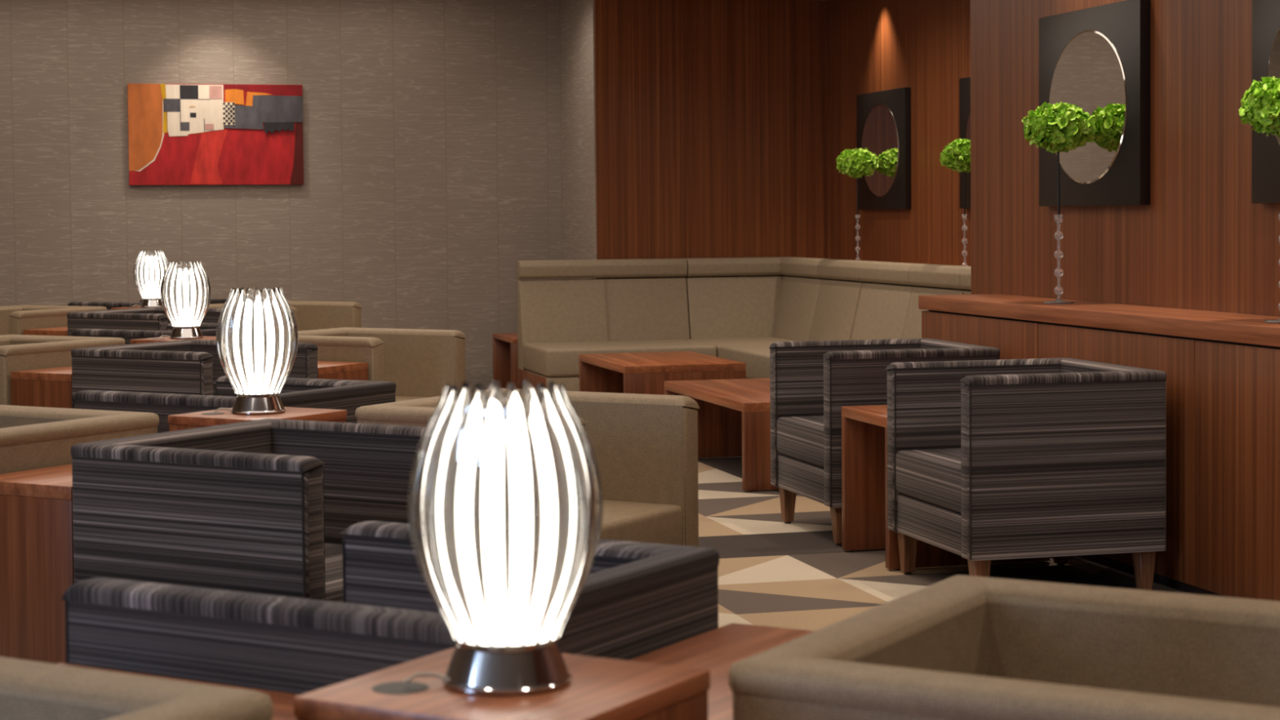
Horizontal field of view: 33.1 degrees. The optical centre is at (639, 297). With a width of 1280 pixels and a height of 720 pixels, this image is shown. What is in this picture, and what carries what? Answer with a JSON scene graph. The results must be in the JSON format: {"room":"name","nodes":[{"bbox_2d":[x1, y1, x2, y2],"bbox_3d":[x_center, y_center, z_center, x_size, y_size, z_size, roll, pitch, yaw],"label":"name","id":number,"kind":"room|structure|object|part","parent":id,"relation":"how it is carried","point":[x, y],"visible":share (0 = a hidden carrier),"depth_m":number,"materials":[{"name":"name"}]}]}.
{"room":"lounge","nodes":[
{"label":"lounge","id":0,"kind":"room"},
{"bbox_2d":[0,0,562,391],"bbox_3d":[-4.025,-0.686,13.624,7.200,2.720,0.120,-1,2,-15],"label":"wall","id":1,"kind":"structure","parent":0,"point":[432,128],"depth_m":14.07,"materials":[{"name":"beige paint"}]},
{"bbox_2d":[127,83,303,185],"bbox_3d":[-2.729,-1.052,13.862,1.106,0.646,0.054,-1,2,-15],"label":"painting","id":2,"kind":"object","parent":1,"relation":"attached to","point":[179,134],"visible":1,"depth_m":13.85,"materials":[{"name":"paint"}]},
{"bbox_2d":[559,0,596,279],"bbox_3d":[-0.418,-0.734,14.085,0.010,2.720,1.072,-1,2,-15],"label":"wall","id":3,"kind":"structure","parent":0,"point":[577,24],"depth_m":13.97,"materials":[{"name":"beige paint"}]},
{"bbox_2d":[594,0,830,279],"bbox_3d":[0.521,-0.732,13.837,1.680,2.720,0.120,-1,2,-15],"label":"wall","id":4,"kind":"structure","parent":0,"point":[713,116],"depth_m":13.75,"materials":[{"name":"brown wood"}]},
{"bbox_2d":[472,391,1191,631],"bbox_3d":[-0.786,0.964,5.488,9.376,0.001,17.766,-1,2,-15],"label":"floor","id":5,"kind":"structure","parent":0,"point":[773,572],"depth_m":7.05,"materials":[{"name":"beige carpet"}]},
{"bbox_2d":[0,463,74,663],"bbox_3d":[-1.215,0.691,5.075,0.319,0.585,0.654,1,3,30],"label":"side table","id":6,"kind":"object","parent":5,"relation":"on","point":[37,567],"visible":0.17,"depth_m":4.77,"materials":[{"name":"brown wood"}]},
{"bbox_2d":[10,366,72,408],"bbox_3d":[-2.118,0.566,8.489,0.319,0.585,0.654,1,3,30],"label":"side table","id":7,"kind":"object","parent":5,"relation":"on","point":[46,387],"visible":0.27,"depth_m":8.20,"materials":[{"name":"brown wood"}]},
{"bbox_3d":[-2.274,0.593,8.220,0.319,0.555,0.030,1,3,30],"label":"panel","id":8,"kind":"part","parent":7,"relation":"part of","materials":[{"name":"brown wood"}]},
{"bbox_2d":[22,326,67,336],"bbox_3d":[-2.970,0.451,11.629,0.319,0.585,0.654,1,3,30],"label":"side table","id":9,"kind":"object","parent":5,"relation":"on","point":[63,331],"visible":0.09,"depth_m":11.35,"materials":[{"name":"brown wood"}]},
{"bbox_2d":[0,305,106,335],"bbox_3d":[-3.407,0.397,11.870,0.663,0.682,0.658,1,3,30],"label":"armchair","id":10,"kind":"object","parent":5,"relation":"on","point":[14,319],"visible":0.3,"depth_m":11.64,"materials":[{"name":"beige"}]},
{"bbox_2d":[0,334,124,404],"bbox_3d":[-2.555,0.511,8.730,0.663,0.682,0.658,1,3,30],"label":"armchair","id":11,"kind":"object","parent":5,"relation":"on","point":[17,352],"visible":0.22,"depth_m":8.47,"materials":[{"name":"beige"}]},
{"bbox_2d":[0,404,159,474],"bbox_3d":[-1.653,0.636,5.316,0.663,0.682,0.658,1,3,30],"label":"armchair","id":12,"kind":"object","parent":5,"relation":"on","point":[32,437],"visible":0.27,"depth_m":5.18,"materials":[{"name":"beige"}]},
{"bbox_2d":[111,306,141,309],"bbox_3d":[-2.725,0.388,12.049,0.320,0.674,0.320,1,3,30],"label":"table","id":13,"kind":"object","parent":5,"relation":"on","point":[136,307],"visible":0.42,"depth_m":11.96,"materials":[{"name":"brown wood"}]},
{"bbox_2d":[132,249,168,307],"bbox_3d":[-2.732,-0.107,12.028,0.212,0.317,0.206,-1,2,-15],"label":"table lamp","id":14,"kind":"object","parent":13,"relation":"on","point":[149,268],"visible":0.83,"depth_m":11.96,"materials":[{"name":"white glass"}]},
{"bbox_2d":[0,656,273,719],"bbox_3d":[-0.821,0.754,2.123,0.663,0.682,0.658,1,3,30],"label":"armchair","id":15,"kind":"object","parent":5,"relation":"on","point":[29,690],"visible":1,"depth_m":2.25,"materials":[{"name":"beige leather"}]},
{"bbox_2d":[71,322,217,344],"bbox_3d":[-2.058,0.471,9.627,0.652,0.685,0.667,1,3,30],"label":"striped armchair","id":16,"kind":"object","parent":5,"relation":"on","point":[207,329],"visible":0.11,"depth_m":9.35,"materials":[{"name":"black fabric"}]},
{"bbox_2d":[66,306,222,336],"bbox_3d":[-2.540,0.409,11.330,0.652,0.685,0.667,1,3,30],"label":"striped armchair","id":17,"kind":"object","parent":5,"relation":"on","point":[153,318],"visible":0.18,"depth_m":11.07,"materials":[{"name":"black fabric"}]},
{"bbox_2d":[67,298,226,310],"bbox_3d":[-2.910,0.356,12.767,0.652,0.685,0.667,1,3,30],"label":"striped armchair","id":18,"kind":"object","parent":5,"relation":"on","point":[108,305],"visible":0.12,"depth_m":12.51,"materials":[{"name":"black fabric"}]},
{"bbox_2d":[130,336,216,343],"bbox_3d":[-1.873,0.503,8.909,0.320,0.674,0.320,1,3,30],"label":"table","id":19,"kind":"object","parent":5,"relation":"on","point":[157,339],"visible":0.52,"depth_m":8.83,"materials":[{"name":"brown wood"}]},
{"bbox_2d":[160,261,211,338],"bbox_3d":[-1.880,0.008,8.889,0.212,0.317,0.206,-1,2,-15],"label":"table lamp","id":20,"kind":"object","parent":19,"relation":"on","point":[185,291],"visible":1,"depth_m":8.82,"materials":[{"name":"silver metal"}]},
{"bbox_2d":[56,662,299,719],"bbox_3d":[-0.560,0.783,2.549,0.654,0.585,0.319,1,3,30],"label":"side table","id":21,"kind":"object","parent":5,"relation":"on","point":[282,702],"visible":0.2,"depth_m":2.63,"materials":[{"name":"brown wood"}]},
{"bbox_2d":[71,339,318,395],"bbox_3d":[-1.688,0.524,8.190,0.652,0.685,0.667,1,3,30],"label":"striped armchair","id":22,"kind":"object","parent":5,"relation":"on","point":[184,366],"visible":0.31,"depth_m":7.93,"materials":[{"name":"black fabric"}]},
{"bbox_2d":[71,375,395,433],"bbox_3d":[-1.155,0.596,6.213,0.652,0.685,0.667,1,3,30],"label":"striped armchair","id":23,"kind":"object","parent":5,"relation":"on","point":[349,395],"visible":0.18,"depth_m":6.02,"materials":[{"name":"black fabric"}]},
{"bbox_2d":[71,418,426,602],"bbox_3d":[-0.785,0.649,4.776,0.652,0.685,0.667,1,3,30],"label":"striped armchair","id":24,"kind":"object","parent":5,"relation":"on","point":[264,506],"visible":0.44,"depth_m":4.53,"materials":[{"name":"black fabric"}]},
{"bbox_2d":[324,542,342,602],"bbox_3d":[-0.759,0.655,4.761,0.580,0.137,0.557,1,3,30],"label":"seat cushion","id":25,"kind":"object","parent":24,"relation":"on","point":[333,551],"depth_m":4.62,"materials":[{"name":"grey fabric"}]},
{"bbox_2d":[168,406,346,431],"bbox_3d":[-0.970,0.628,5.495,0.320,0.674,0.320,1,3,30],"label":"table","id":26,"kind":"object","parent":5,"relation":"on","point":[206,418],"visible":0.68,"depth_m":5.41,"materials":[{"name":"brown wood"}]},
{"bbox_2d":[214,287,297,414],"bbox_3d":[-0.977,0.133,5.474,0.212,0.317,0.206,-1,2,-15],"label":"table lamp","id":27,"kind":"object","parent":26,"relation":"on","point":[256,337],"visible":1,"depth_m":5.41,"materials":[{"name":"silver metal"}]},
{"bbox_3d":[-1.057,0.285,5.471,0.050,0.011,0.008,-1,2,-20],"label":"power cord","id":28,"kind":"part","parent":27,"relation":"part of","materials":[{"name":"beige plastic"}]},
{"bbox_2d":[208,300,361,331],"bbox_3d":[-2.043,0.371,12.230,0.658,0.682,0.663,1,3,30],"label":"armchair","id":29,"kind":"object","parent":5,"relation":"on","point":[308,315],"visible":0.09,"depth_m":12.36,"materials":[{"name":"beige fabric"}]},
{"bbox_2d":[317,360,368,380],"bbox_3d":[-1.451,0.553,8.665,0.654,0.585,0.319,1,3,30],"label":"side table","id":30,"kind":"object","parent":5,"relation":"on","point":[353,371],"visible":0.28,"depth_m":8.52,"materials":[{"name":"brown wood"}]},
{"bbox_3d":[-1.181,0.572,8.509,0.030,0.555,0.319,1,3,30],"label":"panel","id":31,"kind":"part","parent":30,"relation":"part of","materials":[{"name":"brown wood"}]},
{"bbox_2d":[297,327,466,401],"bbox_3d":[-1.191,0.486,9.090,0.658,0.682,0.663,1,3,30],"label":"armchair","id":32,"kind":"object","parent":5,"relation":"on","point":[421,362],"visible":0.23,"depth_m":9.19,"materials":[{"name":"beige fabric"}]},
{"bbox_2d":[395,395,426,401],"bbox_3d":[-1.158,0.496,9.071,0.569,0.127,0.518,1,3,30],"label":"seat cushion","id":33,"kind":"object","parent":32,"relation":"on","point":[398,398],"depth_m":9.17,"materials":[{"name":"beige fabric"}]},
{"bbox_2d":[62,520,719,694],"bbox_3d":[-0.323,0.713,3.020,0.652,0.685,0.667,1,3,30],"label":"striped armchair","id":34,"kind":"object","parent":5,"relation":"on","point":[636,599],"visible":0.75,"depth_m":2.82,"materials":[{"name":"grey fabric"}]},
{"bbox_2d":[293,647,710,719],"bbox_3d":[-0.139,0.745,2.302,0.320,0.674,0.320,1,3,30],"label":"table","id":35,"kind":"object","parent":5,"relation":"on","point":[599,688],"visible":0.88,"depth_m":2.24,"materials":[{"name":"brown wood"}]},
{"bbox_2d":[404,380,602,695],"bbox_3d":[-0.145,0.250,2.282,0.212,0.317,0.206,-1,2,-15],"label":"table lamp","id":36,"kind":"object","parent":35,"relation":"on","point":[504,501],"visible":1,"depth_m":2.21,"materials":[{"name":"silver metal"}]},
{"bbox_3d":[-0.226,0.402,2.278,0.050,0.011,0.008,-1,2,-20],"label":"power cord","id":37,"kind":"part","parent":36,"relation":"part of","materials":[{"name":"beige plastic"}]},
{"bbox_2d":[492,333,518,388],"bbox_3d":[-0.645,0.438,13.840,0.495,0.400,0.620,-1,2,-15],"label":"end table","id":38,"kind":"object","parent":5,"relation":"on","point":[504,345],"visible":0.27,"depth_m":14.05,"materials":[{"name":"brown wood"}]},
{"bbox_3d":[-0.720,0.440,14.126,0.495,0.364,0.030,-1,2,-15],"label":"panel","id":39,"kind":"part","parent":38,"relation":"part of","materials":[{"name":"brown wood"}]},
{"bbox_3d":[-0.570,0.461,13.556,0.495,0.364,0.030,-1,2,-15],"label":"panel","id":40,"kind":"part","parent":38,"relation":"part of","materials":[{"name":"brown wood"}]},
{"bbox_2d":[355,388,699,546],"bbox_3d":[-0.288,0.611,5.676,0.658,0.682,0.663,1,3,30],"label":"armchair","id":41,"kind":"object","parent":5,"relation":"on","point":[645,446],"visible":0.22,"depth_m":5.75,"materials":[{"name":"beige leather"}]},
{"bbox_2d":[599,499,682,545],"bbox_3d":[-0.255,0.621,5.657,0.569,0.127,0.518,1,3,30],"label":"seat cushion","id":42,"kind":"object","parent":41,"relation":"on","point":[646,521],"depth_m":5.61,"materials":[{"name":"beige fabric"}]},
{"bbox_2d":[578,351,746,395],"bbox_3d":[0.109,0.521,11.848,0.662,0.376,1.060,-1,2,-15],"label":"coffee table","id":43,"kind":"object","parent":5,"relation":"on","point":[642,373],"visible":0.58,"depth_m":11.46,"materials":[{"name":"brown wood"}]},
{"bbox_3d":[-0.022,0.520,12.342,0.662,0.330,0.040,-1,2,-15],"label":"panel","id":44,"kind":"part","parent":43,"relation":"part of","materials":[{"name":"brown wood"}]},
{"bbox_3d":[0.239,0.556,11.356,0.662,0.330,0.040,-1,2,-15],"label":"panel","id":45,"kind":"part","parent":43,"relation":"part of","materials":[{"name":"brown wood"}]},
{"bbox_2d":[663,377,778,492],"bbox_3d":[0.594,0.600,9.710,0.655,0.376,1.266,-1,2,-15],"label":"coffee table","id":46,"kind":"object","parent":5,"relation":"on","point":[734,415],"visible":0.37,"depth_m":9.68,"materials":[{"name":"brown wood"}]},
{"bbox_3d":[0.437,0.596,10.302,0.655,0.330,0.040,-1,2,-15],"label":"panel","id":47,"kind":"part","parent":46,"relation":"part of","materials":[{"name":"brown wood"}]},
{"bbox_3d":[0.751,0.639,9.118,0.655,0.330,0.040,-1,2,-15],"label":"panel","id":48,"kind":"part","parent":46,"relation":"part of","materials":[{"name":"brown wood"}]},
{"bbox_2d":[629,622,813,719],"bbox_3d":[0.107,0.771,2.725,0.319,0.585,0.654,1,3,30],"label":"side table","id":49,"kind":"object","parent":5,"relation":"on","point":[715,651],"visible":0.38,"depth_m":2.87,"materials":[{"name":"brown wood"}]},
{"bbox_2d":[516,257,971,391],"bbox_3d":[0.727,0.280,11.338,1.814,0.887,4.866,-1,2,-15],"label":"sofa","id":50,"kind":"object","parent":5,"relation":"on","point":[735,318],"visible":0.47,"depth_m":13.40,"materials":[{"name":"beige leather"}]},
{"bbox_3d":[-0.656,0.553,13.048,0.004,0.192,0.793,-1,2,-15],"label":"wood panel","id":51,"kind":"part","parent":50,"relation":"part of","materials":[{"name":"brown wood"}]},
{"bbox_3d":[0.671,0.593,11.229,1.630,0.152,4.650,-1,2,-15],"label":"panel","id":52,"kind":"part","parent":50,"relation":"part of","materials":[{"name":"brown wood"}]},
{"bbox_3d":[-0.225,0.265,13.521,1.081,0.765,0.160,-1,2,-15],"label":"backrest","id":53,"kind":"part","parent":50,"relation":"part of","materials":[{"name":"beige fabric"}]},
{"bbox_2d":[522,339,716,377],"bbox_3d":[-0.132,0.365,13.122,1.053,0.166,0.705,-1,2,-15],"label":"seat cushion","id":54,"kind":"object","parent":50,"relation":"on","point":[540,357],"depth_m":12.88,"materials":[{"name":"beige leather"}]},
{"bbox_3d":[0.634,0.249,13.748,0.683,0.765,0.160,-1,2,-15],"label":"backrest","id":55,"kind":"part","parent":50,"relation":"part of","materials":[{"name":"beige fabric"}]},
{"bbox_2d":[688,337,795,357],"bbox_3d":[0.668,0.350,13.333,0.592,0.166,0.705,-1,2,-15],"label":"seat cushion","id":56,"kind":"object","parent":50,"relation":"on","point":[716,343],"depth_m":13.33,"materials":[{"name":"beige fabric"}]},
{"bbox_2d":[719,344,770,378],"bbox_3d":[0.942,0.388,12.294,0.594,0.166,1.437,-1,2,-15],"label":"seat cushion","id":57,"kind":"object","parent":50,"relation":"on","point":[756,357],"depth_m":12.36,"materials":[{"name":"beige fabric"}]},
{"bbox_3d":[0.998,0.255,13.513,0.180,0.765,0.800,-1,2,-15],"label":"backrest","id":58,"kind":"part","parent":50,"relation":"part of","materials":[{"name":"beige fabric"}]},
{"bbox_3d":[1.291,0.295,12.407,0.180,0.765,1.478,-1,2,-15],"label":"backrest","id":59,"kind":"part","parent":50,"relation":"part of","materials":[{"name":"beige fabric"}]},
{"bbox_3d":[1.670,0.348,10.975,0.180,0.765,1.474,-1,2,-15],"label":"backrest","id":60,"kind":"part","parent":50,"relation":"part of","materials":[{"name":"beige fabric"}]},
{"bbox_2d":[768,337,999,546],"bbox_3d":[0.890,0.514,7.896,0.652,0.685,0.667,-1,2,-15],"label":"striped armchair","id":61,"kind":"object","parent":5,"relation":"on","point":[811,382],"visible":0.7,"depth_m":7.78,"materials":[{"name":"black fabric"}]},
{"bbox_3d":[0.558,0.775,8.109,0.056,0.135,0.056,-1,2,-15],"label":"leg","id":62,"kind":"part","parent":61,"relation":"part of","materials":[{"name":"brown wood"}]},
{"bbox_2d":[777,415,823,467],"bbox_3d":[0.861,0.520,7.888,0.580,0.137,0.557,-1,2,-15],"label":"seat cushion","id":63,"kind":"object","parent":61,"relation":"on","point":[800,438],"depth_m":7.85,"materials":[{"name":"grey fabric"}]},
{"bbox_3d":[0.702,0.795,7.565,0.056,0.135,0.056,-1,2,-15],"label":"leg","id":64,"kind":"part","parent":61,"relation":"part of","materials":[{"name":"brown wood"}]},
{"bbox_2d":[841,404,1049,570],"bbox_3d":[1.029,0.628,7.285,0.572,0.502,0.445,-1,2,-15],"label":"table","id":65,"kind":"object","parent":5,"relation":"on","point":[864,428],"visible":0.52,"depth_m":7.40,"materials":[{"name":"brown wood"}]},
{"bbox_3d":[0.977,0.635,7.484,0.572,0.461,0.035,-1,2,-15],"label":"panel","id":66,"kind":"part","parent":65,"relation":"part of","materials":[{"name":"brown wood"}]},
{"bbox_3d":[1.082,0.650,7.088,0.572,0.461,0.035,-1,2,-15],"label":"panel","id":67,"kind":"part","parent":65,"relation":"part of","materials":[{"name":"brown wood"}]},
{"bbox_2d":[728,574,1279,719],"bbox_3d":[0.543,0.728,2.483,0.658,0.682,0.663,1,3,30],"label":"armchair","id":68,"kind":"object","parent":5,"relation":"on","point":[958,646],"visible":1,"depth_m":2.64,"materials":[{"name":"beige leather"}]},
{"bbox_2d":[885,357,1166,591],"bbox_3d":[1.198,0.556,6.733,0.652,0.685,0.667,-1,2,-15],"label":"striped armchair","id":69,"kind":"object","parent":5,"relation":"on","point":[1058,458],"visible":0.9,"depth_m":6.44,"materials":[{"name":"black fabric"}]},
{"bbox_3d":[0.866,0.818,6.946,0.056,0.135,0.056,-1,2,-15],"label":"leg","id":70,"kind":"part","parent":69,"relation":"part of","materials":[{"name":"brown wood"}]},
{"bbox_2d":[895,448,960,512],"bbox_3d":[1.169,0.563,6.725,0.580,0.137,0.557,-1,2,-15],"label":"seat cushion","id":71,"kind":"object","parent":69,"relation":"on","point":[927,479],"depth_m":6.68,"materials":[{"name":"grey fabric"}]},
{"bbox_3d":[1.010,0.838,6.402,0.056,0.135,0.056,-1,2,-15],"label":"leg","id":72,"kind":"part","parent":69,"relation":"part of","materials":[{"name":"brown wood"}]},
{"bbox_3d":[1.388,0.808,7.084,0.056,0.135,0.056,-1,2,-15],"label":"leg","id":73,"kind":"part","parent":69,"relation":"part of","materials":[{"name":"brown wood"}]},
{"bbox_3d":[1.532,0.828,6.540,0.056,0.135,0.056,-1,2,-15],"label":"leg","id":74,"kind":"part","parent":69,"relation":"part of","materials":[{"name":"brown wood"}]},
{"bbox_2d":[918,293,1279,601],"bbox_3d":[1.786,0.476,6.696,0.340,0.838,3.990,-1,2,-15],"label":"base cabinet","id":75,"kind":"object","parent":5,"relation":"on","point":[1222,369],"visible":0.64,"depth_m":6.50,"materials":[{"name":"brown wood"}]},
{"bbox_3d":[1.286,0.437,8.613,0.328,0.776,0.020,-1,2,-15],"label":"panel","id":76,"kind":"part","parent":75,"relation":"part of","materials":[{"name":"brown wood"}]},
{"bbox_3d":[1.273,0.444,8.059,0.020,0.746,1.040,-1,2,-15],"label":"door","id":77,"kind":"part","parent":75,"relation":"part of","materials":[{"name":"brown wood"}]},
{"bbox_2d":[1043,214,1074,303],"bbox_3d":[1.505,-0.140,7.727,0.112,0.318,0.112,-2,3,-38],"label":"vase","id":78,"kind":"object","parent":75,"relation":"on","point":[1058,235],"visible":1,"depth_m":7.72,"materials":[{"name":"clear glass"}]},
{"bbox_2d":[1022,101,1096,214],"bbox_3d":[1.505,-0.494,7.711,0.254,0.419,0.267,-2,3,-38],"label":"flower","id":79,"kind":"object","parent":78,"relation":"in","point":[1062,126],"visible":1,"depth_m":7.64,"materials":[{"name":"green plant"}]},
{"bbox_3d":[1.501,-0.413,7.717,0.011,0.256,0.009,-1,2,-15],"label":"stem","id":80,"kind":"part","parent":79,"relation":"part of","materials":[{"name":"black"}]},
{"bbox_3d":[1.546,0.481,7.028,0.020,0.746,1.085,-1,2,-15],"label":"door","id":81,"kind":"part","parent":75,"relation":"part of","materials":[{"name":"brown wood"}]},
{"bbox_3d":[1.824,0.520,5.976,0.020,0.746,1.085,-1,2,-15],"label":"door","id":82,"kind":"part","parent":75,"relation":"part of","materials":[{"name":"brown wood"}]},
{"bbox_2d":[1264,213,1279,323],"bbox_3d":[1.885,-0.087,6.293,0.112,0.318,0.112,2,3,45],"label":"vase","id":83,"kind":"object","parent":75,"relation":"on","point":[1274,321],"visible":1,"depth_m":6.29,"materials":[{"name":"clear glass"}]},
{"bbox_2d":[1238,75,1279,137],"bbox_3d":[1.883,-0.441,6.282,0.254,0.419,0.267,2,3,45],"label":"flower","id":84,"kind":"object","parent":83,"relation":"in","point":[1260,108],"visible":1,"depth_m":6.22,"materials":[{"name":"green plant"}]},
{"bbox_3d":[1.735,0.286,11.605,0.265,0.838,4.875,-1,2,-15],"label":"wall ledge","id":85,"kind":"object","parent":5,"relation":"on","visible":0},
{"bbox_2d":[854,214,860,260],"bbox_3d":[1.317,-0.343,13.006,0.112,0.318,0.112,0,2,1],"label":"vase","id":86,"kind":"object","parent":85,"relation":"on","point":[857,226],"visible":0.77,"depth_m":13.00,"materials":[{"name":"clear glass"}]},
{"bbox_2d":[835,147,878,214],"bbox_3d":[1.317,-0.697,12.993,0.267,0.419,0.254,0,2,1],"label":"flower","id":87,"kind":"object","parent":86,"relation":"in","point":[856,163],"visible":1,"depth_m":12.92,"materials":[{"name":"green plant"}]},
{"bbox_3d":[1.314,-0.616,12.995,0.009,0.256,0.011,0,2,23],"label":"stem","id":88,"kind":"part","parent":87,"relation":"part of","materials":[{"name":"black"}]},
{"bbox_2d":[961,213,968,266],"bbox_3d":[1.729,-0.286,11.451,0.112,0.318,0.112,-2,3,-30],"label":"vase","id":89,"kind":"object","parent":85,"relation":"on","point":[964,216],"visible":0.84,"depth_m":11.44,"materials":[{"name":"clear glass"}]},
{"bbox_2d":[939,138,970,213],"bbox_3d":[1.723,-0.640,11.440,0.254,0.419,0.267,-2,3,-30],"label":"flower","id":90,"kind":"object","parent":89,"relation":"in","point":[956,156],"visible":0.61,"depth_m":11.37,"materials":[{"name":"green plant"}]},
{"bbox_3d":[1.727,-0.559,11.440,0.011,0.256,0.009,-1,2,-7],"label":"stem","id":91,"kind":"part","parent":90,"relation":"part of","materials":[{"name":"black"}]},
{"bbox_2d":[828,0,970,266],"bbox_3d":[1.943,-0.654,11.515,0.120,2.720,5.100,-1,2,-15],"label":"wall","id":92,"kind":"structure","parent":0,"point":[922,46],"depth_m":12.63,"materials":[{"name":"brown wood"}]},
{"bbox_2d":[856,87,911,209],"bbox_3d":[1.466,-0.890,12.984,0.044,0.712,0.800,-1,2,-15],"label":"wall mirror","id":93,"kind":"object","parent":92,"relation":"attached to","point":[883,117],"visible":0.94,"depth_m":12.87,"materials":[{"name":"black paint"}]},
{"bbox_2d":[861,105,897,195],"bbox_3d":[1.446,-0.890,12.979,0.003,0.540,0.606,-1,2,-15],"label":"mirror glass","id":94,"kind":"object","parent":93,"relation":"attached to","point":[879,123],"depth_m":12.94,"materials":[{"name":"white"}]},
{"bbox_2d":[959,76,970,208],"bbox_3d":[1.875,-0.833,11.438,0.044,0.712,0.800,-1,2,-15],"label":"wall mirror","id":95,"kind":"object","parent":92,"relation":"attached to","point":[964,83],"visible":0.19,"depth_m":11.74,"materials":[{"name":"black paint"}]},
{"bbox_2d":[965,112,970,140],"bbox_3d":[1.855,-0.833,11.433,0.003,0.540,0.606,-1,2,-15],"label":"mirror glass","id":96,"kind":"object","parent":95,"relation":"attached to","point":[967,114],"depth_m":11.69,"materials":[{"name":"white"}]},
{"bbox_2d":[970,0,1279,316],"bbox_3d":[3.397,-0.355,3.503,1.170,2.720,11.455,-1,2,-15],"label":"wall","id":97,"kind":"structure","parent":0,"point":[1201,242],"depth_m":7.38,"materials":[{"name":"brown wood"}]},
{"bbox_2d":[1039,0,1150,206],"bbox_3d":[1.633,-0.689,7.781,0.044,0.712,0.800,-1,2,-15],"label":"wall mirror","id":98,"kind":"object","parent":97,"relation":"attached to","point":[1095,60],"visible":0.86,"depth_m":7.65,"materials":[{"name":"black paint"}]},
{"bbox_2d":[1048,31,1125,182],"bbox_3d":[1.613,-0.689,7.776,0.003,0.540,0.606,-1,2,-15],"label":"mirror glass","id":99,"kind":"object","parent":98,"relation":"attached to","point":[1087,69],"depth_m":7.72,"materials":[{"name":"white"}]},
{"bbox_2d":[1251,0,1279,203],"bbox_3d":[2.023,-0.635,6.309,0.044,0.712,0.800,-1,2,-15],"label":"wall mirror","id":100,"kind":"object","parent":97,"relation":"attached to","point":[1265,168],"visible":0.59,"depth_m":6.61,"materials":[{"name":"black paint"}]},
{"bbox_2d":[1267,29,1279,142],"bbox_3d":[2.003,-0.635,6.304,0.003,0.540,0.606,-1,2,-15],"label":"mirror glass","id":101,"kind":"object","parent":100,"relation":"attached to","point":[1273,35],"depth_m":6.56,"materials":[{"name":"white"}]}
]}

